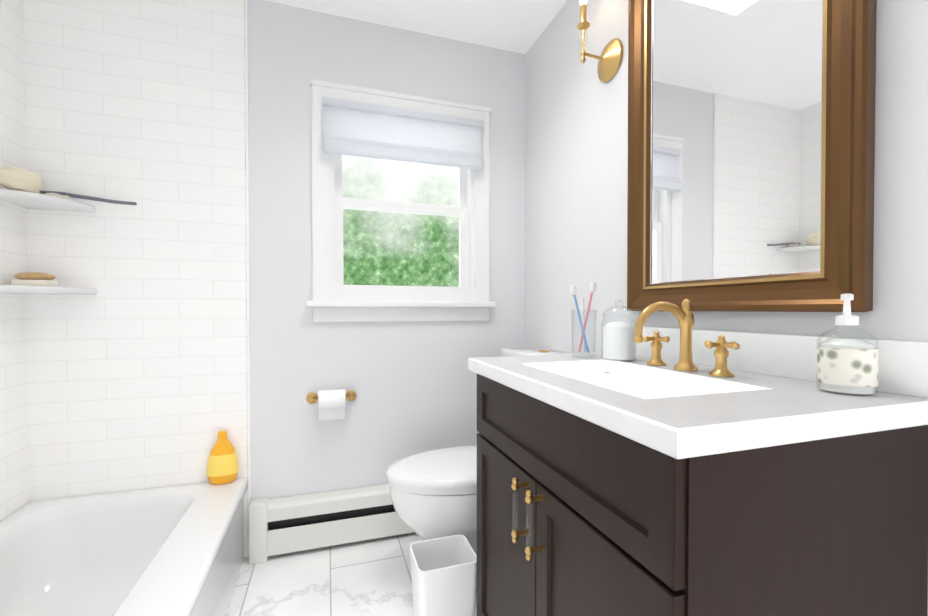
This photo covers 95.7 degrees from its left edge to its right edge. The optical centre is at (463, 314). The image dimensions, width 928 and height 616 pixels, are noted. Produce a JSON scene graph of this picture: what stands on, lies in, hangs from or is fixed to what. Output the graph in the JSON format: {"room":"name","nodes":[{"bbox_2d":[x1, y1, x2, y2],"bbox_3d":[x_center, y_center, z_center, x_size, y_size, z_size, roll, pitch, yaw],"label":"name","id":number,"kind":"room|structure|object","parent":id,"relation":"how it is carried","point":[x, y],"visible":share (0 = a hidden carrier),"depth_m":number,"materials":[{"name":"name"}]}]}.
{"room":"bathroom","nodes":[
{"label":"bathroom","id":0,"kind":"room"},
{"bbox_2d":[225,532,476,615],"bbox_3d":[-0.225,1.121,0.569,2.320,0.100,3.090,0,1,-18],"label":"floor","id":1,"kind":"structure","parent":0,"point":[370,577],"depth_m":1.66,"materials":[{"name":"tile"}]},
{"bbox_2d":[0,478,247,615],"bbox_3d":[-1.052,0.888,0.983,0.744,0.355,1.525,0,1,-18],"label":"bathtub","id":2,"kind":"object","parent":1,"relation":"on","point":[175,550],"visible":1,"depth_m":1.48,"materials":[{"name":"white ceramic"}]},
{"bbox_2d":[207,430,237,484],"bbox_3d":[-1.005,0.592,1.749,0.117,0.215,0.059,0,1,-18],"label":"shampoo bottle","id":3,"kind":"object","parent":2,"relation":"on","point":[222,464],"visible":1,"depth_m":1.73,"materials":[{"name":"orange"}]},
{"bbox_2d":[409,535,476,615],"bbox_3d":[-0.070,0.925,1.400,0.200,0.270,0.176,0,1,-18],"label":"waste bin","id":4,"kind":"object","parent":1,"relation":"on","point":[444,575],"visible":0.94,"depth_m":1.34,"materials":[{"name":"white plastic"}]},
{"bbox_2d":[386,347,572,554],"bbox_3d":[0.073,0.606,1.737,0.782,0.900,0.430,0,1,-18],"label":"toilet","id":5,"kind":"object","parent":1,"relation":"on","point":[433,494],"visible":0.35,"depth_m":1.55,"materials":[{"name":"white ceramic"}]},
{"bbox_2d":[468,326,927,615],"bbox_3d":[0.403,0.555,1.020,0.596,1.020,0.835,0,1,-18],"label":"bathroom vanity","id":6,"kind":"object","parent":1,"relation":"on","point":[769,478],"visible":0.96,"depth_m":0.69,"materials":[{"name":"brown wood"}]},
{"bbox_2d":[570,282,596,357],"bbox_3d":[0.382,0.017,1.341,0.080,0.236,0.080,0,1,-18],"label":"toothbrush cup","id":7,"kind":"object","parent":6,"relation":"on","point":[573,288],"visible":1,"depth_m":1.34,"materials":[{"name":"clear glass"}]},
{"bbox_2d":[601,300,636,360],"bbox_3d":[0.465,0.046,1.263,0.100,0.180,0.100,0,1,-18],"label":"glass jar","id":8,"kind":"object","parent":6,"relation":"on","point":[618,342],"visible":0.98,"depth_m":1.23,"materials":[{"name":"clear glass"}]},
{"bbox_2d":[633,299,739,376],"bbox_3d":[0.504,0.050,1.039,0.200,0.178,0.288,0,1,-18],"label":"faucet","id":9,"kind":"object","parent":6,"relation":"on","point":[684,316],"visible":0.98,"depth_m":1.04,"materials":[{"name":"gold metal"}]},
{"bbox_2d":[816,293,878,395],"bbox_3d":[0.703,0.052,0.773,0.084,0.180,0.084,0,1,-18],"label":"soap dispenser","id":10,"kind":"object","parent":6,"relation":"on","point":[846,365],"visible":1,"depth_m":0.75,"materials":[{"name":"clear glass"}]},
{"bbox_2d":[248,0,525,499],"bbox_3d":[-0.684,-0.157,1.965,2.320,2.420,0.120,0,1,-18],"label":"wall","id":11,"kind":"structure","parent":0,"point":[412,385],"depth_m":1.95,"materials":[{"name":"white paint"}]},
{"bbox_2d":[0,285,96,294],"bbox_3d":[-1.508,-0.088,1.513,0.215,0.024,0.215,0,1,-18],"label":"corner shelf","id":12,"kind":"object","parent":11,"relation":"attached to","point":[22,289],"visible":1,"depth_m":1.48,"materials":[{"name":"white ceramic"}]},
{"bbox_2d":[11,272,57,285],"bbox_3d":[-1.540,-0.127,1.509,0.114,0.050,0.078,0,1,-18],"label":"brush","id":13,"kind":"object","parent":12,"relation":"on","point":[35,279],"visible":0.92,"depth_m":1.48,"materials":[{"name":"beige wood"}]},
{"bbox_2d":[24,0,250,557],"bbox_3d":[-1.291,-0.154,1.701,0.762,2.420,0.008,0,1,-18],"label":"wall tile","id":14,"kind":"structure","parent":11,"relation":"attached to","point":[139,370],"depth_m":1.69,"materials":[{"name":"white tile"}]},
{"bbox_2d":[0,188,95,212],"bbox_3d":[-1.508,-0.408,1.509,0.215,0.024,0.215,0,1,-18],"label":"corner shelf","id":15,"kind":"object","parent":14,"relation":"attached to","point":[27,200],"visible":0.98,"depth_m":1.50,"materials":[{"name":"white ceramic"}]},
{"bbox_2d":[0,166,44,192],"bbox_3d":[-1.529,-0.463,1.449,0.115,0.085,0.140,0,1,-18],"label":"sea sponge","id":16,"kind":"object","parent":15,"relation":"on","point":[16,178],"visible":0.81,"depth_m":1.42,"materials":[{"name":"beige"}]},
{"bbox_2d":[39,190,136,204],"bbox_3d":[-1.427,-0.443,1.608,0.305,0.039,0.051,0,1,-18],"label":"bath brush","id":17,"kind":"object","parent":15,"relation":"on","point":[62,194],"visible":0.79,"depth_m":1.59,"materials":[{"name":"grey plastic"}]},
{"bbox_2d":[306,389,356,420],"bbox_3d":[-0.592,0.408,1.884,0.222,0.142,0.100,0,1,-18],"label":"toilet paper holder","id":18,"kind":"object","parent":11,"relation":"attached to","point":[331,404],"visible":1,"depth_m":1.86,"materials":[{"name":"white paper"}]},
{"bbox_2d":[249,484,414,564],"bbox_3d":[-0.538,0.929,1.925,0.796,0.250,0.072,0,1,-18],"label":"baseboard heater","id":19,"kind":"object","parent":11,"relation":"attached to","point":[283,525],"visible":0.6,"depth_m":1.87,"materials":[{"name":"white metal"}]},
{"bbox_2d":[307,79,495,321],"bbox_3d":[-0.288,-0.509,2.053,0.900,1.082,0.188,0,1,-18],"label":"window","id":20,"kind":"structure","parent":11,"relation":"in","point":[351,120],"depth_m":1.99,"materials":[{"name":"white paint"}]},
{"bbox_2d":[265,0,566,53],"bbox_3d":[-0.225,-1.399,0.537,2.320,0.100,3.090,0,1,-18],"label":"ceiling","id":21,"kind":"structure","parent":0,"point":[518,26],"depth_m":1.92,"materials":[{"name":"white paint"}]},
{"bbox_2d":[525,0,927,615],"bbox_3d":[0.821,-0.143,0.892,0.120,2.420,3.090,0,1,-18],"label":"wall","id":22,"kind":"structure","parent":0,"point":[576,152],"depth_m":1.55,"materials":[{"name":"white paint"}]},
{"bbox_2d":[577,0,622,81],"bbox_3d":[0.474,-1.019,1.526,0.139,0.310,0.140,0,1,-18],"label":"sconce","id":23,"kind":"object","parent":22,"relation":"attached to","point":[609,58],"visible":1,"depth_m":1.51,"materials":[{"name":"gold metal"}]},
{"bbox_2d":[627,0,876,311],"bbox_3d":[0.666,-0.607,1.105,0.036,1.198,0.660,0,1,-18],"label":"mirror","id":24,"kind":"object","parent":22,"relation":"attached to","point":[751,144],"visible":0.94,"depth_m":1.02,"materials":[{"name":"brown metal"}]},
{"bbox_3d":[-1.271,-0.135,0.213,0.120,2.420,3.090,0,1,-18],"label":"wall","id":25,"kind":"structure","parent":0,"visible":0},
{"bbox_2d":[0,0,29,520],"bbox_3d":[-1.408,-0.143,0.843,0.008,2.420,1.552,0,1,-18],"label":"wall tile","id":26,"kind":"structure","parent":25,"relation":"attached to","point":[14,449],"depth_m":1.51,"materials":[{"name":"white tile"}]},
{"label":"outside","id":27,"kind":"structure","parent":0,"visible":0},
{"bbox_2d":[342,155,458,286],"bbox_3d":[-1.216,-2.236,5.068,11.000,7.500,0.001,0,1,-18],"label":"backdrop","id":28,"kind":"structure","parent":27,"point":[424,263],"depth_m":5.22,"materials":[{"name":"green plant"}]}
]}

